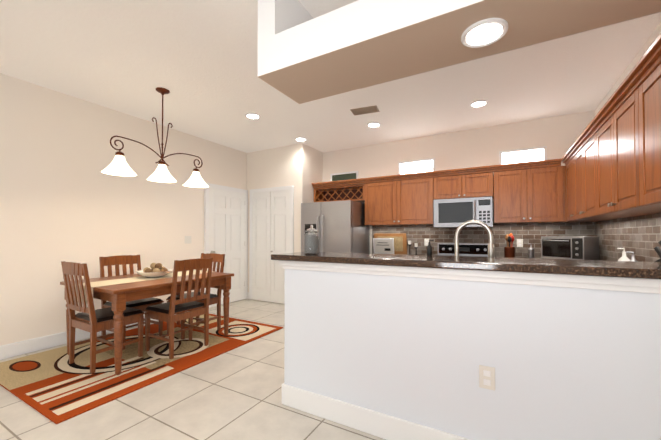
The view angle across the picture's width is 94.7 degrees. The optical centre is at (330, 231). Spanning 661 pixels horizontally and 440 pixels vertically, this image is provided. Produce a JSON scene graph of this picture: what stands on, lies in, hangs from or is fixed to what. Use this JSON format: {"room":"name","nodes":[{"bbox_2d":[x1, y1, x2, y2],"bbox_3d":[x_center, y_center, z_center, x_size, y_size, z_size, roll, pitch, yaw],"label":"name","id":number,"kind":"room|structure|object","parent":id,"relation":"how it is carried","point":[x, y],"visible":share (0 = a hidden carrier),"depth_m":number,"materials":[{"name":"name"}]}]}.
{"room":"kitchen","nodes":[
{"label":"kitchen","id":0,"kind":"room"},
{"bbox_2d":[0,73,247,345],"bbox_3d":[-3.453,-0.156,2.816,0.120,2.840,9.200,0,-1,29],"label":"wall","id":1,"kind":"structure","parent":0,"point":[63,197],"depth_m":3.57,"materials":[{"name":"white paint"}]},
{"bbox_2d":[0,311,187,359],"bbox_3d":[-3.845,1.184,1.959,0.016,0.138,7.110,0,-1,29],"label":"baseboard","id":2,"kind":"structure","parent":1,"relation":"attached to","point":[44,342],"depth_m":3.26,"materials":[{"name":"white"}]},
{"bbox_2d":[185,236,190,243],"bbox_3d":[-2.261,0.129,4.827,0.009,0.120,0.120,0,-1,29],"label":"switch plate","id":3,"kind":"object","parent":1,"relation":"attached to","point":[187,239],"visible":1,"depth_m":4.82,"materials":[{"name":"white plastic"}]},
{"bbox_2d":[204,183,247,307],"bbox_3d":[-1.831,0.239,5.474,0.105,2.100,0.970,0,-1,29],"label":"entry door","id":4,"kind":"structure","parent":1,"relation":"in","point":[226,220],"depth_m":5.52,"materials":[{"name":"white wood"}]},
{"bbox_2d":[0,299,385,439],"bbox_3d":[0.055,1.289,0.835,8.400,0.100,9.200,0,-1,29],"label":"floor","id":5,"kind":"structure","parent":0,"point":[235,394],"depth_m":2.15,"materials":[{"name":"tile"}]},
{"bbox_2d":[0,314,282,423],"bbox_3d":[-1.929,1.265,3.412,1.660,0.012,2.360,0,-1,29],"label":"rug","id":6,"kind":"object","parent":5,"relation":"on","point":[54,386],"visible":0.79,"depth_m":2.80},
{"bbox_2d":[61,261,144,373],"bbox_3d":[-2.200,0.765,2.955,0.450,0.973,0.529,0,-1,29],"label":"chair","id":7,"kind":"object","parent":6,"relation":"on","point":[91,320],"visible":0.88,"depth_m":2.80,"materials":[{"name":"brown wood"}]},
{"bbox_2d":[99,255,163,349],"bbox_3d":[-2.314,0.773,3.542,0.529,0.973,0.450,0,-1,29],"label":"chair","id":8,"kind":"object","parent":6,"relation":"on","point":[123,261],"visible":0.33,"depth_m":3.56,"materials":[{"name":"brown wood"}]},
{"bbox_2d":[60,270,233,374],"bbox_3d":[-1.965,0.885,3.414,1.040,0.746,1.340,0,-1,29],"label":"dining table","id":9,"kind":"object","parent":6,"relation":"on","point":[118,296],"visible":0.69,"depth_m":2.91,"materials":[{"name":"brown wood"}]},
{"bbox_2d":[75,270,214,303],"bbox_3d":[-1.965,0.590,3.418,0.360,0.163,1.353,0,-1,29],"label":"table runner","id":10,"kind":"object","parent":9,"relation":"on","point":[116,281],"visible":0.41,"depth_m":3.15,"materials":[{"name":"fabric"}]},
{"bbox_2d":[136,263,172,277],"bbox_3d":[-1.965,0.429,3.420,0.380,0.157,0.380,0,-1,29],"label":"centerpiece bowl","id":11,"kind":"object","parent":10,"relation":"on","point":[157,270],"visible":1,"depth_m":3.35,"materials":[{"name":"white ceramic"}]},
{"bbox_2d":[144,258,212,358],"bbox_3d":[-1.623,0.769,3.276,0.529,0.973,0.450,0,-1,29],"label":"chair","id":12,"kind":"object","parent":6,"relation":"on","point":[172,311],"visible":1,"depth_m":3.17,"materials":[{"name":"brown wood"}]},
{"bbox_2d":[166,253,224,339],"bbox_3d":[-1.695,0.777,3.857,0.450,0.973,0.529,0,-1,29],"label":"chair","id":13,"kind":"object","parent":6,"relation":"on","point":[215,298],"visible":0.42,"depth_m":3.89,"materials":[{"name":"brown wood"}]},
{"bbox_2d":[301,200,369,252],"bbox_3d":[0.078,0.407,5.248,0.940,1.775,0.836,0,-1,29],"label":"refrigerator","id":14,"kind":"object","parent":5,"relation":"on","point":[340,226],"visible":0.33,"depth_m":4.91,"materials":[{"name":"silver metal"}]},
{"bbox_2d":[438,243,488,256],"bbox_3d":[1.879,0.728,4.346,0.756,1.110,0.678,0,-1,29],"label":"range","id":15,"kind":"object","parent":5,"relation":"on","point":[470,249],"visible":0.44,"depth_m":4.55,"materials":[{"name":"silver metal"}]},
{"bbox_3d":[2.347,0.826,2.678,0.652,0.873,3.150,0,-1,29],"label":"base cabinet","id":16,"kind":"object","parent":5,"relation":"on","visible":0},
{"bbox_3d":[1.293,0.374,3.265,3.038,0.040,3.145,0,-1,29],"label":"countertop","id":17,"kind":"structure","parent":16,"relation":"on","visible":0},
{"bbox_2d":[373,238,393,253],"bbox_3d":[0.892,0.245,5.128,0.360,0.268,0.062,0,-1,29],"label":"sign","id":18,"kind":"object","parent":17,"relation":"on","point":[383,245],"visible":0.92,"depth_m":5.12,"materials":[{"name":"white"}]},
{"bbox_2d":[374,233,406,253],"bbox_3d":[1.016,0.205,5.176,0.560,0.349,0.068,0,-1,29],"label":"cutting board","id":19,"kind":"object","parent":17,"relation":"on","point":[400,243],"visible":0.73,"depth_m":5.10,"materials":[{"name":"brown wood"}]},
{"bbox_2d":[408,241,417,254],"bbox_3d":[1.306,0.257,4.823,0.170,0.232,0.068,0,-1,29],"label":"candle holders","id":20,"kind":"object","parent":17,"relation":"on","point":[410,244],"visible":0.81,"depth_m":4.82,"materials":[{"name":"black metal"}]},
{"bbox_2d":[455,220,494,256],"bbox_3d":[0.941,0.130,2.073,0.310,0.419,0.060,0,-1,29],"label":"faucet","id":21,"kind":"object","parent":17,"relation":"on","point":[491,251],"visible":0.81,"depth_m":2.03,"materials":[{"name":"silver metal"}]},
{"bbox_2d":[504,233,514,257],"bbox_3d":[2.468,0.194,4.197,0.130,0.343,0.128,0,-1,29],"label":"utensil crock","id":22,"kind":"object","parent":17,"relation":"on","point":[509,250],"visible":0.92,"depth_m":4.16,"materials":[{"name":"brown wood"}]},
{"bbox_2d":[528,243,533,257],"bbox_3d":[2.696,0.261,4.091,0.064,0.205,0.066,0,-1,-10],"label":"soap bottle","id":23,"kind":"object","parent":17,"relation":"on","point":[531,254],"depth_m":4.07,"materials":[{"name":"grey ceramic"}]},
{"bbox_2d":[541,236,598,259],"bbox_3d":[2.921,0.209,3.740,0.382,0.300,0.460,0,-1,-26],"label":"toaster oven","id":24,"kind":"object","parent":17,"relation":"on","point":[572,247],"visible":0.85,"depth_m":3.60,"materials":[{"name":"silver metal"}]},
{"bbox_2d":[617,248,635,261],"bbox_3d":[2.058,0.227,2.133,0.064,0.225,0.066,0,-1,-10],"label":"soap bottle","id":25,"kind":"object","parent":17,"relation":"on","point":[623,258],"depth_m":2.13,"materials":[{"name":"white ceramic"}]},
{"bbox_2d":[654,241,660,261],"bbox_3d":[1.850,0.190,1.620,0.100,0.285,0.221,0,-1,9],"label":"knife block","id":26,"kind":"object","parent":17,"relation":"on","point":[657,250],"visible":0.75,"depth_m":1.70,"materials":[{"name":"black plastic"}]},
{"bbox_2d":[248,143,307,291],"bbox_3d":[-1.022,-0.121,5.659,1.285,2.840,0.115,0,-1,29],"label":"wall","id":27,"kind":"structure","parent":0,"point":[285,165],"depth_m":5.50,"materials":[{"name":"white paint"}]},
{"bbox_2d":[249,185,293,303],"bbox_3d":[-1.106,0.241,5.591,1.020,2.100,0.073,0,-1,29],"label":"bifold pantry door","id":28,"kind":"structure","parent":27,"relation":"in","point":[271,220],"depth_m":5.60,"materials":[{"name":"white wood"}]},
{"bbox_2d":[308,146,323,202],"bbox_3d":[-0.344,-0.120,5.671,0.115,2.840,0.540,0,-1,29],"label":"wall","id":29,"kind":"structure","parent":0,"point":[315,157],"depth_m":5.63,"materials":[{"name":"white paint"}]},
{"bbox_2d":[0,0,660,152],"bbox_3d":[0.055,-1.651,0.872,8.400,0.100,9.200,0,-1,29],"label":"ceiling","id":30,"kind":"structure","parent":0,"point":[198,59],"depth_m":3.09,"materials":[{"name":"white paint"}]},
{"bbox_2d":[101,87,208,187],"bbox_3d":[-1.863,-1.068,3.375,0.292,1.003,1.152,0,-1,29],"label":"chandelier","id":31,"kind":"object","parent":30,"relation":"hanging from","point":[118,166],"visible":1,"depth_m":3.33,"materials":[{"name":"white glass"}]},
{"bbox_2d":[245,113,259,119],"bbox_3d":[-1.048,-1.552,4.101,0.200,0.015,0.200,0,-1,29],"label":"recessed light","id":32,"kind":"object","parent":30,"relation":"in","point":[254,116],"visible":1,"depth_m":4.09,"materials":[{"name":"white"}]},
{"bbox_2d":[295,137,306,141],"bbox_3d":[-0.495,-1.539,5.098,0.200,0.015,0.200,0,-1,29],"label":"recessed light","id":33,"kind":"object","parent":30,"relation":"in","point":[300,139],"visible":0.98,"depth_m":5.10,"materials":[{"name":"white"}]},
{"bbox_2d":[350,105,379,114],"bbox_3d":[0.444,-1.554,3.919,0.340,0.015,0.190,0,-1,21],"label":"ceiling vent","id":34,"kind":"object","parent":30,"relation":"in","point":[365,110],"visible":0.96,"depth_m":3.89,"materials":[{"name":"beige metal"}]},
{"bbox_2d":[367,122,380,127],"bbox_3d":[0.628,-1.548,4.423,0.200,0.015,0.200,0,-1,29],"label":"recessed light","id":35,"kind":"object","parent":30,"relation":"in","point":[374,124],"visible":1,"depth_m":4.41,"materials":[{"name":"white"}]},
{"bbox_2d":[257,0,660,103],"bbox_3d":[0.698,-1.290,1.550,2.405,0.605,0.460,0,-1,29],"label":"soffit beam","id":36,"kind":"structure","parent":30,"relation":"attached to","point":[304,56],"depth_m":1.63,"materials":[{"name":"white"}]},
{"bbox_2d":[461,18,507,47],"bbox_3d":[0.761,-0.979,1.511,0.210,0.015,0.210,0,-1,29],"label":"recessed light","id":37,"kind":"object","parent":36,"relation":"attached to","point":[485,32],"visible":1,"depth_m":1.50,"materials":[{"name":"white"}]},
{"bbox_2d":[470,100,487,107],"bbox_3d":[1.809,-1.557,3.717,0.200,0.015,0.200,0,-1,29],"label":"recessed light","id":38,"kind":"object","parent":30,"relation":"in","point":[478,103],"visible":0.96,"depth_m":3.71,"materials":[{"name":"white"}]},
{"bbox_2d":[324,111,591,257],"bbox_3d":[1.657,-0.129,4.953,4.310,2.840,0.120,0,-1,29],"label":"wall","id":39,"kind":"structure","parent":0,"point":[479,147],"depth_m":4.67,"materials":[{"name":"white paint"}]},
{"bbox_2d":[330,171,357,180],"bbox_3d":[0.252,-0.986,5.668,0.570,0.230,0.020,0,-1,29],"label":"clerestory window","id":40,"kind":"structure","parent":39,"relation":"in","point":[344,176],"depth_m":5.67,"materials":[{"name":"white"}]},
{"bbox_2d":[364,175,435,225],"bbox_3d":[1.137,-0.474,4.976,1.105,0.730,0.351,0,-1,29],"label":"upper cabinet","id":41,"kind":"object","parent":39,"relation":"attached to","point":[406,200],"depth_m":4.80,"materials":[{"name":"brown wood"}]},
{"bbox_2d":[398,158,434,174],"bbox_3d":[1.413,-1.029,5.019,0.590,0.300,0.020,0,-1,29],"label":"clerestory window","id":42,"kind":"structure","parent":39,"relation":"in","point":[416,166],"depth_m":5.02,"materials":[{"name":"white glass"}]},
{"bbox_2d":[432,167,495,199],"bbox_3d":[1.968,-0.662,4.513,0.790,0.365,0.351,0,-1,29],"label":"upper cabinet","id":43,"kind":"object","parent":39,"relation":"attached to","point":[453,184],"depth_m":4.34,"materials":[{"name":"brown wood"}]},
{"bbox_2d":[434,197,492,227],"bbox_3d":[1.943,-0.269,4.463,0.770,0.407,0.431,0,-1,29],"label":"microwave","id":44,"kind":"object","parent":43,"relation":"attached to","point":[454,213],"visible":0.88,"depth_m":4.30,"materials":[{"name":"silver metal"}]},
{"bbox_2d":[372,222,591,257],"bbox_3d":[2.069,0.129,4.643,3.049,0.484,0.011,0,-1,29],"label":"tile backsplash","id":45,"kind":"structure","parent":39,"relation":"attached to","point":[531,233],"depth_m":4.44,"materials":[{"name":"tile"}]},
{"bbox_2d":[424,239,428,245],"bbox_3d":[1.554,0.170,4.920,0.074,0.116,0.008,0,-1,29],"label":"outlet","id":46,"kind":"object","parent":45,"relation":"attached to","point":[426,241],"depth_m":4.92,"materials":[{"name":"white plastic"}]},
{"bbox_2d":[517,239,522,246],"bbox_3d":[2.671,0.162,4.295,0.074,0.116,0.008,0,-1,29],"label":"outlet","id":47,"kind":"object","parent":45,"relation":"attached to","point":[519,242],"depth_m":4.29,"materials":[{"name":"white plastic"}]},
{"bbox_2d":[499,146,546,164],"bbox_3d":[2.706,-1.028,4.295,0.565,0.280,0.020,0,-1,29],"label":"clerestory window","id":48,"kind":"structure","parent":39,"relation":"in","point":[524,155],"depth_m":4.29,"materials":[{"name":"white glass"}]},
{"bbox_2d":[494,163,567,222],"bbox_3d":[2.670,-0.485,4.118,0.809,0.730,0.351,0,-1,29],"label":"upper cabinet","id":49,"kind":"object","parent":39,"relation":"attached to","point":[529,192],"depth_m":3.95,"materials":[{"name":"brown wood"}]},
{"bbox_2d":[284,269,660,439],"bbox_3d":[0.761,0.726,1.684,2.450,1.048,0.120,0,-1,29],"label":"wall","id":50,"kind":"structure","parent":0,"point":[574,364],"depth_m":1.60,"materials":[{"name":"white paint"}]},
{"bbox_2d":[271,252,660,278],"bbox_3d":[0.783,0.181,1.813,2.528,0.040,0.485,0,-1,29],"label":"countertop","id":51,"kind":"structure","parent":50,"relation":"on","point":[634,269],"depth_m":1.61,"materials":[{"name":"stone"}]},
{"bbox_2d":[304,225,318,253],"bbox_3d":[-0.140,0.057,2.243,0.112,0.218,0.112,0,-1,29],"label":"glass jar","id":52,"kind":"object","parent":51,"relation":"on","point":[311,241],"visible":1,"depth_m":2.20,"materials":[{"name":"clear"}]},
{"bbox_2d":[427,240,433,255],"bbox_3d":[0.681,0.111,2.080,0.046,0.106,0.035,0,-1,29],"label":"soap pump","id":53,"kind":"object","parent":51,"relation":"on","point":[429,249],"visible":1,"depth_m":2.07,"materials":[{"name":"black plastic"}]},
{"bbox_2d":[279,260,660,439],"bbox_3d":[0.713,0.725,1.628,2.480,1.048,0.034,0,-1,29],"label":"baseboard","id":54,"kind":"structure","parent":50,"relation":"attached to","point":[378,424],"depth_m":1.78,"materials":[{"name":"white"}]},
{"bbox_2d":[479,365,494,390],"bbox_3d":[0.812,0.758,1.580,0.074,0.116,0.009,0,-1,29],"label":"electrical outlet plate","id":55,"kind":"object","parent":50,"relation":"attached to","point":[486,377],"visible":1,"depth_m":1.58,"materials":[{"name":"white plastic"}]},
{"bbox_2d":[592,22,660,119],"bbox_3d":[2.469,-0.165,2.115,0.120,2.840,4.000,0,-1,29],"label":"wall","id":56,"kind":"structure","parent":0,"point":[657,31],"depth_m":2.83,"materials":[{"name":"white paint"}]},
{"bbox_2d":[565,158,572,221],"bbox_3d":[2.943,-0.493,3.453,0.351,0.730,0.511,0,-1,29],"label":"upper cabinet","id":57,"kind":"object","parent":56,"relation":"attached to","point":[569,185],"depth_m":3.64,"materials":[{"name":"brown wood"}]},
{"bbox_2d":[569,130,619,221],"bbox_3d":[2.626,-0.500,2.886,0.351,0.730,1.025,0,-1,29],"label":"upper cabinet","id":58,"kind":"object","parent":56,"relation":"attached to","point":[581,160],"depth_m":3.04,"materials":[{"name":"brown wood"}]},
{"bbox_2d":[592,213,660,261],"bbox_3d":[2.699,0.104,2.659,0.011,0.484,2.820,0,-1,29],"label":"tile backsplash","id":59,"kind":"structure","parent":56,"relation":"attached to","point":[639,237],"depth_m":2.83,"materials":[{"name":"tile"}]},
{"bbox_2d":[593,90,660,217],"bbox_3d":[2.184,-0.510,2.095,0.351,0.730,1.026,0,-1,29],"label":"upper cabinet","id":60,"kind":"object","parent":56,"relation":"attached to","point":[611,159],"depth_m":2.20,"materials":[{"name":"brown wood"}]},
{"bbox_2d":[629,50,660,209],"bbox_3d":[1.755,-0.520,1.330,0.351,0.730,0.966,0,-1,29],"label":"upper cabinet","id":61,"kind":"object","parent":56,"relation":"attached to","point":[645,92],"depth_m":1.70,"materials":[{"name":"brown wood"}]}
]}

